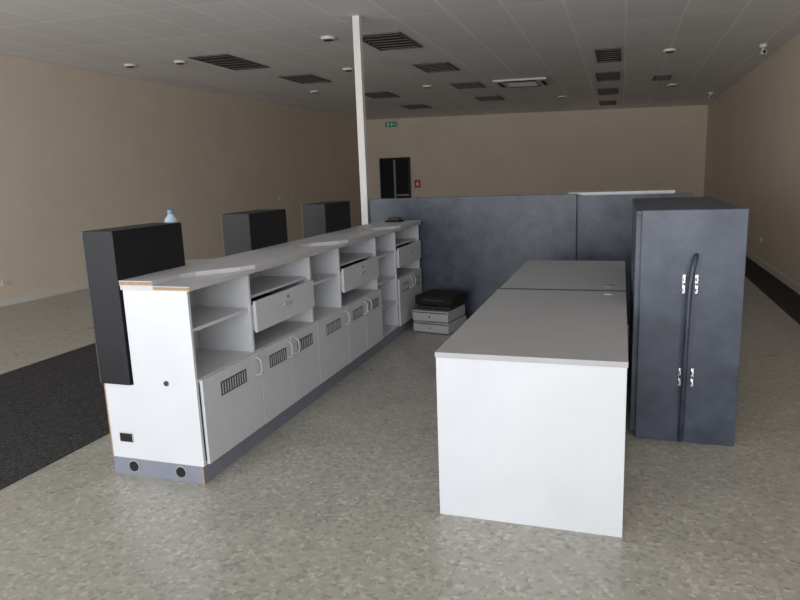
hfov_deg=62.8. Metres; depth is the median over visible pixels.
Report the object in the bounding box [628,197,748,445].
cabinet
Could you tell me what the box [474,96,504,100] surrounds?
ceiling vent
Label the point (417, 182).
fire sign
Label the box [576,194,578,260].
post
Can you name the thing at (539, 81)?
air conditioner cassette
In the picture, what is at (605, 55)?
ceiling vent
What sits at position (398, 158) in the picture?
door
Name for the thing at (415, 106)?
ceiling vent
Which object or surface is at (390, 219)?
tray
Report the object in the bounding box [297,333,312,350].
vent
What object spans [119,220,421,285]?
countertop
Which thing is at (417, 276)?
vent
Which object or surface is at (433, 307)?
tray
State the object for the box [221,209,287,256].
display box
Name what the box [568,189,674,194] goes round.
white top board
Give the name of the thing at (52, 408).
carpet runner
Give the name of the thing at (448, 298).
recorder
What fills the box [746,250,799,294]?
baseboard
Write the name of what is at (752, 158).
wall
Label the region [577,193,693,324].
panel
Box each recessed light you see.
[124,64,136,67]
[174,60,186,64]
[321,36,335,41]
[343,68,353,71]
[663,48,676,52]
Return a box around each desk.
[435,289,627,537]
[500,260,625,291]
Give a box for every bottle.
[164,210,177,222]
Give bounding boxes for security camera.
[759,44,767,55]
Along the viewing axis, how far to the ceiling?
8.65 m
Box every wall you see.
[0,55,361,299]
[366,105,707,218]
[703,33,799,284]
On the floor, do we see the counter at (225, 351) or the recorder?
the counter at (225, 351)
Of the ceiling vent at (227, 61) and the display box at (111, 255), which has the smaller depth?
the display box at (111, 255)
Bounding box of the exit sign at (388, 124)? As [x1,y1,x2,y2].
[385,121,397,127]
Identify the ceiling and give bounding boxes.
[0,0,799,119]
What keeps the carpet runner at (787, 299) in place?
on the floor
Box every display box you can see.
[81,222,184,384]
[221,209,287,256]
[301,201,350,238]
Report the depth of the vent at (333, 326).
5.01 m
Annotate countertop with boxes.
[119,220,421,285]
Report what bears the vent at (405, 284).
attached to the counter at (225, 351)
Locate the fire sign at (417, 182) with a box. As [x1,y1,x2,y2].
[415,180,420,187]
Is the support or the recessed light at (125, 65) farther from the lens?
the recessed light at (125, 65)
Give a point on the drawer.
(422, 326)
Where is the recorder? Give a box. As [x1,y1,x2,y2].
[415,289,467,306]
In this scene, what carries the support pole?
on the floor
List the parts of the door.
dark glass, door leaf rails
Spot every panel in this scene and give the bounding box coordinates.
[370,194,576,319]
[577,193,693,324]
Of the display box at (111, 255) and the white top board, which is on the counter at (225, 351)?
the display box at (111, 255)
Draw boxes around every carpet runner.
[0,343,109,489]
[745,256,799,324]
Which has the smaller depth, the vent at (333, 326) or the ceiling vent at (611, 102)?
the vent at (333, 326)
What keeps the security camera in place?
attached to the ceiling
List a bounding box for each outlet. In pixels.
[1,279,9,285]
[119,432,133,442]
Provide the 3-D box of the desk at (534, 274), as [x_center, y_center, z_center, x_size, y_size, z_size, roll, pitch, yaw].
[1.329,0.179,5.163,0.828,0.805,1.429,2,11,18]
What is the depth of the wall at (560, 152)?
18.50 m
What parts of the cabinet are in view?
bow handle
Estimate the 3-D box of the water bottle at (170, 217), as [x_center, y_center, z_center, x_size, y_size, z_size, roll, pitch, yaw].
[-1.406,-0.390,4.053,0.086,0.329,0.086,2,11,18]
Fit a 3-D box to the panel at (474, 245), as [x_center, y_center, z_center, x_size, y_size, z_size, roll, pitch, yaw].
[0.752,-0.444,7.097,2.235,1.342,0.040,2,11,18]
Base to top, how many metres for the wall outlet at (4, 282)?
0.080 m
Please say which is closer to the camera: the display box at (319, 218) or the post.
the display box at (319, 218)
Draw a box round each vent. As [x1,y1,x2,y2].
[188,54,268,69]
[221,369,246,395]
[269,347,286,367]
[278,74,331,83]
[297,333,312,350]
[326,318,340,334]
[353,306,362,319]
[362,31,422,50]
[365,92,399,97]
[369,298,378,309]
[399,104,431,108]
[402,281,408,291]
[412,61,459,72]
[414,275,419,283]
[449,81,485,88]
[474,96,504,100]
[595,47,620,62]
[595,71,619,81]
[597,87,617,94]
[599,100,615,105]
[652,75,671,80]
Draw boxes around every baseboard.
[0,238,302,306]
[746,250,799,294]
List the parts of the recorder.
drawer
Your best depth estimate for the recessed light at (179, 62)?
9.57 m
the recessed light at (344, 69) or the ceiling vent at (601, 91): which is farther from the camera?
the ceiling vent at (601, 91)
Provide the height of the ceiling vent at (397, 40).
0.018 m
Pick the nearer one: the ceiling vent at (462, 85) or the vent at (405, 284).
the vent at (405, 284)
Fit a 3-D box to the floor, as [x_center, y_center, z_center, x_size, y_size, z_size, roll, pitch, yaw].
[-0.404,-0.052,9.107,11.087,0.100,22.300,2,11,18]
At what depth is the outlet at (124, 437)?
3.63 m
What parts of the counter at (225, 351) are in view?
panel, door panel, door handle, door panel, drawer, door handle, door handle, door panel, door panel, door panel, drawer, door panel, door panel, panel, drawer, door panel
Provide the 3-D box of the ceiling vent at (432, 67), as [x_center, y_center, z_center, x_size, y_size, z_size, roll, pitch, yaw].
[0.586,-3.708,10.443,0.550,0.017,0.850,3,11,18]
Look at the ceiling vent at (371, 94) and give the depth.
13.87 m
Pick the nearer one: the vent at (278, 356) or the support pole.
the vent at (278, 356)
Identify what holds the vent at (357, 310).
attached to the counter at (225, 351)
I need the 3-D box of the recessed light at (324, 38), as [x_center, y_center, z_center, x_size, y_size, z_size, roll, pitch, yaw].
[-0.892,-3.241,8.136,0.180,0.041,0.180,2,11,18]
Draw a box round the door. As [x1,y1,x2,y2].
[379,157,410,198]
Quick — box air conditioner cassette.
[493,77,550,87]
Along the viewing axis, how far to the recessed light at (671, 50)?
9.23 m
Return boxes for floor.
[0,276,799,599]
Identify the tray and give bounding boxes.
[384,217,403,221]
[416,302,463,310]
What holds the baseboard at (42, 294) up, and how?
attached to the wall at (81, 150)
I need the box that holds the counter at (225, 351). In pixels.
[104,220,421,484]
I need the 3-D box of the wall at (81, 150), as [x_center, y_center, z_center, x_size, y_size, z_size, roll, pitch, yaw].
[-5.064,-2.063,10.274,0.150,3.750,21.938,2,12,21]
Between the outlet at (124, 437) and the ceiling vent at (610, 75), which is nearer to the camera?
the outlet at (124, 437)
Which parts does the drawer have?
drawer, drawer, cash drawer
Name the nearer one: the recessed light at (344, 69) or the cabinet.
the cabinet
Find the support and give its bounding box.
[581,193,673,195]
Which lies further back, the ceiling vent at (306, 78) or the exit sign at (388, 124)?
the exit sign at (388, 124)
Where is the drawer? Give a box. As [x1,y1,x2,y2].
[412,304,466,333]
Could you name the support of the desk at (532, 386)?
on the floor
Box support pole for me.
[352,15,370,224]
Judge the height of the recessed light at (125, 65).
0.041 m
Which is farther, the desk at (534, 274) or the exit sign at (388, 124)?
the exit sign at (388, 124)
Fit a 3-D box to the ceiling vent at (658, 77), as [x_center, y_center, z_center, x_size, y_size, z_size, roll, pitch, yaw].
[4.782,-4.057,11.961,0.300,0.017,0.600,3,11,18]

